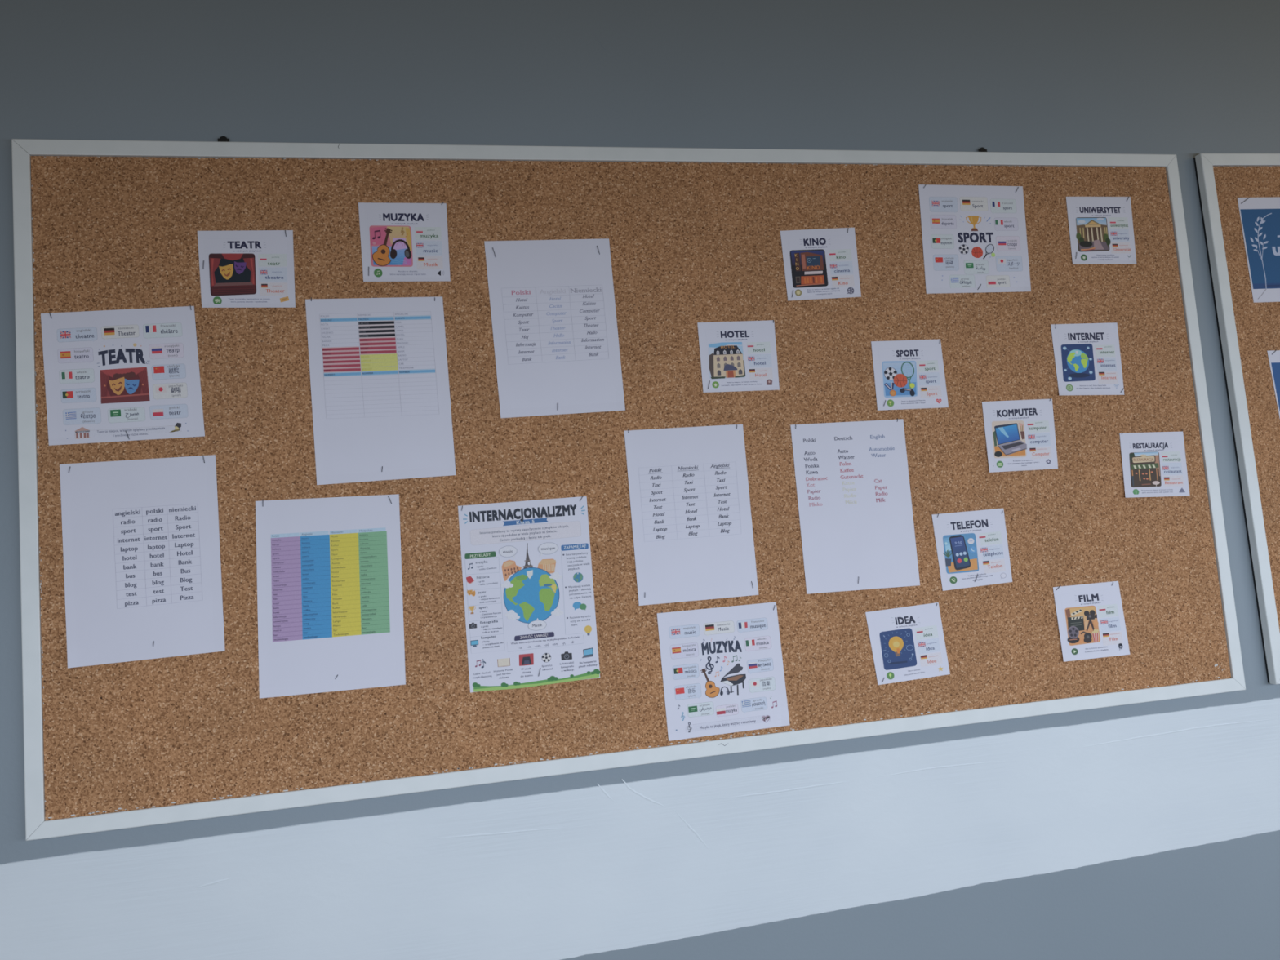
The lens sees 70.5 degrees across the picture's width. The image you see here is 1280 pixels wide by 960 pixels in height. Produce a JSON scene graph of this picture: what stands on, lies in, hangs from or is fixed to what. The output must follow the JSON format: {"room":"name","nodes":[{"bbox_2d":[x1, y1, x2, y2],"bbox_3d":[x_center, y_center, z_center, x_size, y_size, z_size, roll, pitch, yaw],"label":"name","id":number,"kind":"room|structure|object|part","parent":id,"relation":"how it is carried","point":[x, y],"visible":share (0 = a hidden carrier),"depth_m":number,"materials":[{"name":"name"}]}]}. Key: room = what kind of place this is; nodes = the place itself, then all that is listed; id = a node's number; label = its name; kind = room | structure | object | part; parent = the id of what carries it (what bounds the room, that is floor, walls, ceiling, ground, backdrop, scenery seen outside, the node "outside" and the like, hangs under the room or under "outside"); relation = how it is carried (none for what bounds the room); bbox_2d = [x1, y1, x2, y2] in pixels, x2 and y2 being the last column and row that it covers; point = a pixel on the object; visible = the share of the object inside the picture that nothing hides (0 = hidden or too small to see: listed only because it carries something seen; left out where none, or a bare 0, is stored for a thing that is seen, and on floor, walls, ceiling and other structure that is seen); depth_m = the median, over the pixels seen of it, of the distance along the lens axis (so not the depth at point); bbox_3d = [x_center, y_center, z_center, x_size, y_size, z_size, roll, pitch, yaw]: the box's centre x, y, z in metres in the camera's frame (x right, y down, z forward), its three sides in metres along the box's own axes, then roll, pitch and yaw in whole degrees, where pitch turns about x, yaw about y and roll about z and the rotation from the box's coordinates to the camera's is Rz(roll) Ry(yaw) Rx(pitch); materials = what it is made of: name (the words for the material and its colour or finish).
{"room":"school corridor","nodes":[
{"label":"school corridor","id":0,"kind":"room"},
{"bbox_2d":[0,0,1279,959],"bbox_3d":[0.540,-0.028,1.703,8.200,3.353,0.120,-3,-5,-11],"label":"wall","id":1,"kind":"structure","parent":0,"point":[1186,79],"depth_m":1.60,"materials":[{"name":"grey paint"}]},
{"bbox_2d":[11,136,1245,840],"bbox_3d":[0.087,-0.070,1.547,2.058,1.058,0.020,-3,-5,-11],"label":"cork board","id":2,"kind":"object","parent":1,"relation":"attached to","point":[693,234],"visible":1,"depth_m":1.51,"materials":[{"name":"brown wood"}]},
{"bbox_3d":[-0.907,-0.002,1.344,0.024,1.042,0.014,-3,-5,-11],"label":"frame rail","id":3,"kind":"part","parent":2,"relation":"part of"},
{"bbox_2d":[40,306,204,445],"bbox_3d":[-0.786,-0.161,1.378,0.224,0.208,0.001,-3,-5,-11],"label":"poster","id":4,"kind":"object","parent":2,"relation":"attached to","point":[108,374],"visible":1,"depth_m":1.38,"materials":[{"name":"white paper"}]},
{"bbox_2d":[100,366,150,404],"bbox_3d":[-0.783,-0.144,1.377,0.068,0.054,0.001,-3,-5,-11],"label":"picture","id":5,"kind":"object","parent":4,"relation":"attached to","point":[118,384],"depth_m":1.38},
{"bbox_2d":[59,454,225,667],"bbox_3d":[-0.746,0.118,1.358,0.220,0.303,0.002,-3,-5,-12],"label":"paper sheet","id":6,"kind":"object","parent":2,"relation":"attached to","point":[141,550],"visible":1,"depth_m":1.36,"materials":[{"name":"white paper"}]},
{"bbox_2d":[197,230,295,307],"bbox_3d":[-0.619,-0.332,1.427,0.142,0.126,0.001,-3,-5,-11],"label":"card","id":7,"kind":"object","parent":2,"relation":"attached to","point":[241,268],"visible":1,"depth_m":1.43,"materials":[{"name":"white paper"}]},
{"bbox_2d":[208,253,256,295],"bbox_3d":[-0.640,-0.323,1.422,0.068,0.068,0.001,-3,-5,-11],"label":"picture","id":8,"kind":"object","parent":7,"relation":"attached to","point":[229,274],"depth_m":1.42},
{"bbox_2d":[255,493,405,698],"bbox_3d":[-0.480,0.176,1.404,0.221,0.301,0.001,-3,-5,-11],"label":"paper sheet","id":9,"kind":"object","parent":2,"relation":"attached to","point":[330,604],"visible":1,"depth_m":1.40,"materials":[{"name":"white paper"}]},
{"bbox_2d":[305,296,456,484],"bbox_3d":[-0.414,-0.146,1.448,0.218,0.298,0.002,-3,-5,-11],"label":"paper sheet","id":10,"kind":"object","parent":2,"relation":"attached to","point":[379,367],"visible":1,"depth_m":1.45,"materials":[{"name":"white paper"}]},
{"bbox_2d":[358,202,450,281],"bbox_3d":[-0.384,-0.388,1.478,0.140,0.134,0.001,-3,-5,-11],"label":"card","id":11,"kind":"object","parent":2,"relation":"attached to","point":[400,242],"visible":1,"depth_m":1.48,"materials":[{"name":"white paper"}]},
{"bbox_2d":[368,225,413,266],"bbox_3d":[-0.405,-0.381,1.474,0.066,0.070,0.001,-3,-5,-11],"label":"picture","id":12,"kind":"object","parent":11,"relation":"attached to","point":[389,246],"depth_m":1.47},
{"bbox_2d":[457,496,600,692],"bbox_3d":[-0.178,0.182,1.463,0.211,0.300,0.001,-3,-5,-11],"label":"poster","id":13,"kind":"object","parent":2,"relation":"attached to","point":[527,574],"visible":1,"depth_m":1.46,"materials":[{"name":"white paper"}]},
{"bbox_3d":[-0.173,0.186,1.463,0.100,0.090,0.001,-3,-5,-11],"label":"globe","id":14,"kind":"part","parent":13,"relation":"part of"},
{"bbox_2d":[484,238,625,417],"bbox_3d":[-0.142,-0.257,1.512,0.216,0.301,0.003,-3,-5,-11],"label":"paper sheet","id":15,"kind":"object","parent":2,"relation":"attached to","point":[554,322],"visible":1,"depth_m":1.51,"materials":[{"name":"white paper"}]},
{"bbox_3d":[0.049,-0.568,1.586,2.058,0.024,0.014,-3,-5,-11],"label":"frame rail","id":16,"kind":"part","parent":2,"relation":"part of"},
{"bbox_3d":[0.127,0.443,1.502,2.058,0.024,0.014,-3,-5,-11],"label":"frame rail","id":17,"kind":"part","parent":2,"relation":"part of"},
{"bbox_2d":[624,424,758,605],"bbox_3d":[0.087,0.056,1.526,0.210,0.294,0.002,-3,-5,-11],"label":"paper sheet","id":18,"kind":"object","parent":2,"relation":"attached to","point":[693,535],"visible":1,"depth_m":1.53,"materials":[{"name":"white paper"}]},
{"bbox_2d":[657,601,790,741],"bbox_3d":[0.140,0.317,1.509,0.213,0.209,0.005,-3,-5,-11],"label":"poster","id":19,"kind":"object","parent":2,"relation":"attached to","point":[722,668],"visible":1,"depth_m":1.51,"materials":[{"name":"white paper"}]},
{"bbox_2d":[700,668,719,697],"bbox_3d":[0.117,0.337,1.505,0.030,0.050,0.001,-3,-5,-11],"label":"picture","id":20,"kind":"object","parent":19,"relation":"attached to","point":[709,677],"depth_m":1.51},
{"bbox_2d":[720,663,746,694],"bbox_3d":[0.156,0.334,1.513,0.045,0.052,0.001,-3,-5,-11],"label":"picture","id":21,"kind":"object","parent":19,"relation":"attached to","point":[733,676],"depth_m":1.51},
{"bbox_2d":[697,320,779,392],"bbox_3d":[0.172,-0.215,1.570,0.140,0.124,0.001,-3,-5,-11],"label":"card","id":22,"kind":"object","parent":2,"relation":"attached to","point":[735,356],"visible":1,"depth_m":1.57,"materials":[{"name":"white paper"}]},
{"bbox_2d":[707,342,746,379],"bbox_3d":[0.149,-0.207,1.565,0.065,0.064,0.001,-3,-5,-11],"label":"picture","id":23,"kind":"object","parent":22,"relation":"attached to","point":[726,360],"depth_m":1.57},
{"bbox_2d":[780,227,861,300],"bbox_3d":[0.323,-0.386,1.616,0.142,0.133,0.001,-3,-5,-11],"label":"card","id":24,"kind":"object","parent":2,"relation":"attached to","point":[823,263],"visible":1,"depth_m":1.62,"materials":[{"name":"white paper"}]},
{"bbox_2d":[790,248,827,288],"bbox_3d":[0.301,-0.377,1.611,0.067,0.070,0.001,-3,-5,-11],"label":"picture","id":25,"kind":"object","parent":24,"relation":"attached to","point":[808,267],"depth_m":1.61},
{"bbox_2d":[790,418,919,594],"bbox_3d":[0.378,0.044,1.584,0.213,0.296,0.003,-3,-5,-11],"label":"paper sheet","id":26,"kind":"object","parent":2,"relation":"attached to","point":[855,502],"visible":1,"depth_m":1.58,"materials":[{"name":"white paper"}]},
{"bbox_2d":[865,602,950,684],"bbox_3d":[0.467,0.285,1.579,0.147,0.131,0.001,-3,-5,-11],"label":"card","id":27,"kind":"object","parent":2,"relation":"attached to","point":[908,643],"visible":1,"depth_m":1.58,"materials":[{"name":"white paper"}]},
{"bbox_2d":[880,628,916,670],"bbox_3d":[0.449,0.294,1.574,0.065,0.068,0.001,-3,-5,-11],"label":"picture","id":28,"kind":"object","parent":27,"relation":"attached to","point":[898,646],"depth_m":1.57},
{"bbox_2d":[871,338,948,410],"bbox_3d":[0.485,-0.190,1.629,0.139,0.126,0.001,-3,-5,-11],"label":"card","id":29,"kind":"object","parent":2,"relation":"attached to","point":[908,374],"visible":1,"depth_m":1.63,"materials":[{"name":"white paper"}]},
{"bbox_2d":[882,360,917,397],"bbox_3d":[0.467,-0.181,1.624,0.068,0.066,0.001,-3,-5,-11],"label":"picture","id":30,"kind":"object","parent":29,"relation":"attached to","point":[900,378],"depth_m":1.62},
{"bbox_2d":[931,508,1012,591],"bbox_3d":[0.595,0.124,1.619,0.144,0.138,0.001,-3,-5,-11],"label":"card","id":31,"kind":"object","parent":2,"relation":"attached to","point":[969,544],"visible":1,"depth_m":1.62,"materials":[{"name":"white paper"}]},
{"bbox_2d":[942,533,978,573],"bbox_3d":[0.571,0.131,1.614,0.067,0.069,0.001,-3,-5,-11],"label":"picture","id":32,"kind":"object","parent":31,"relation":"attached to","point":[960,550],"depth_m":1.61},
{"bbox_2d":[918,184,1031,293],"bbox_3d":[0.623,-0.448,1.679,0.222,0.207,0.004,-3,-5,-11],"label":"poster","id":33,"kind":"object","parent":2,"relation":"attached to","point":[973,236],"visible":1,"depth_m":1.68,"materials":[{"name":"white paper"}]},
{"bbox_2d":[959,244,968,254],"bbox_3d":[0.599,-0.427,1.674,0.020,0.019,0.001,-3,-5,-11],"label":"picture","id":34,"kind":"object","parent":33,"relation":"attached to","point":[963,248],"depth_m":1.67},
{"bbox_2d":[965,215,981,231],"bbox_3d":[0.622,-0.477,1.684,0.032,0.030,0.001,-3,-5,-11],"label":"picture","id":35,"kind":"object","parent":33,"relation":"on","point":[973,223],"depth_m":1.68},
{"bbox_2d":[971,246,982,257],"bbox_3d":[0.626,-0.422,1.679,0.023,0.022,0.001,-3,-5,-11],"label":"picture","id":36,"kind":"object","parent":33,"relation":"attached to","point":[976,251],"depth_m":1.68},
{"bbox_2d":[982,244,995,258],"bbox_3d":[0.648,-0.425,1.684,0.026,0.029,0.001,-3,-5,-11],"label":"picture","id":37,"kind":"object","parent":33,"relation":"attached to","point":[988,250],"depth_m":1.68},
{"bbox_2d":[982,398,1057,472],"bbox_3d":[0.698,-0.082,1.658,0.146,0.131,0.003,-3,-5,-11],"label":"card","id":38,"kind":"object","parent":2,"relation":"attached to","point":[1020,435],"visible":1,"depth_m":1.66,"materials":[{"name":"white paper"}]},
{"bbox_2d":[991,420,1026,457],"bbox_3d":[0.674,-0.074,1.653,0.069,0.069,0.001,-3,-5,-11],"label":"picture","id":39,"kind":"object","parent":38,"relation":"attached to","point":[1009,437],"depth_m":1.65},
{"bbox_2d":[1050,322,1124,395],"bbox_3d":[0.843,-0.226,1.700,0.144,0.140,0.005,-3,-5,-11],"label":"card","id":40,"kind":"object","parent":2,"relation":"attached to","point":[1087,357],"visible":1,"depth_m":1.70,"materials":[{"name":"white paper"}]},
{"bbox_2d":[1061,343,1095,382],"bbox_3d":[0.822,-0.220,1.697,0.070,0.071,0.001,-3,-5,-11],"label":"picture","id":41,"kind":"object","parent":40,"relation":"attached to","point":[1077,360],"depth_m":1.70},
{"bbox_2d":[1053,581,1129,662],"bbox_3d":[0.823,0.257,1.648,0.140,0.134,0.006,-3,-5,-11],"label":"card","id":42,"kind":"object","parent":2,"relation":"attached to","point":[1091,624],"visible":1,"depth_m":1.65,"materials":[{"name":"white paper"}]},
{"bbox_2d":[1064,605,1100,645],"bbox_3d":[0.804,0.264,1.645,0.067,0.068,0.002,-3,-5,-11],"label":"picture","id":43,"kind":"object","parent":42,"relation":"attached to","point":[1082,623],"depth_m":1.65},
{"bbox_2d":[1066,196,1136,264],"bbox_3d":[0.885,-0.478,1.733,0.146,0.135,0.004,-3,-5,-11],"label":"card","id":44,"kind":"object","parent":2,"relation":"attached to","point":[1101,231],"visible":1,"depth_m":1.74,"materials":[{"name":"white paper"}]},
{"bbox_2d":[1075,217,1110,252],"bbox_3d":[0.866,-0.470,1.730,0.073,0.068,0.001,-3,-5,-11],"label":"picture","id":45,"kind":"object","parent":44,"relation":"attached to","point":[1092,233],"depth_m":1.73},
{"bbox_2d":[1119,431,1189,497],"bbox_3d":[0.969,-0.029,1.706,0.146,0.127,0.006,-3,-5,-12],"label":"card","id":46,"kind":"object","parent":2,"relation":"attached to","point":[1154,464],"visible":1,"depth_m":1.71,"materials":[{"name":"white paper"}]},
{"bbox_2d":[1128,451,1161,487],"bbox_3d":[0.950,-0.019,1.701,0.070,0.067,0.002,-3,-5,-11],"label":"picture","id":47,"kind":"object","parent":46,"relation":"attached to","point":[1144,467],"depth_m":1.70},
{"bbox_3d":[1.083,-0.123,1.744,0.024,1.042,0.014,-3,-5,-11],"label":"frame rail","id":48,"kind":"part","parent":2,"relation":"part of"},
{"bbox_2d":[0,697,1279,959],"bbox_3d":[0.601,0.607,1.591,8.200,0.322,0.002,-3,-5,-11],"label":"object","id":49,"kind":"structure","parent":1,"relation":"attached to","point":[571,873],"depth_m":1.48,"materials":[{"name":"white paint"}]},
{"bbox_2d":[1193,153,1279,684],"bbox_3d":[2.161,-0.208,1.965,2.070,1.076,0.020,-3,-5,-11],"label":"cork board","id":50,"kind":"object","parent":1,"relation":"attached to","point":[1247,329],"visible":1,"depth_m":1.77,"materials":[{"name":"aluminium"},{"name":"cork"}]},
{"bbox_3d":[2.117,-0.708,2.003,2.057,0.048,0.014,-3,-5,-11],"label":"frame rail","id":51,"kind":"part","parent":50,"relation":"part of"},
{"bbox_3d":[2.161,-0.202,1.960,2.018,1.014,0.004,-3,-5,-11],"label":"cork panel","id":52,"kind":"part","parent":50,"relation":"part of","materials":[{"name":"brown"}]},
{"bbox_2d":[1237,196,1279,302],"bbox_3d":[1.414,-0.472,1.838,0.441,0.220,0.001,-3,-5,-11],"label":"poster","id":53,"kind":"object","parent":50,"relation":"attached to","point":[1260,216],"visible":1,"depth_m":1.80,"materials":[{"name":"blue paper"}]},
{"bbox_2d":[1266,350,1279,417],"bbox_3d":[1.446,-0.161,1.814,0.415,0.213,0.001,-3,-5,-11],"label":"poster","id":54,"kind":"object","parent":50,"relation":"attached to","point":[1274,359],"visible":1,"depth_m":1.78,"materials":[{"name":"white paper"}]}
]}

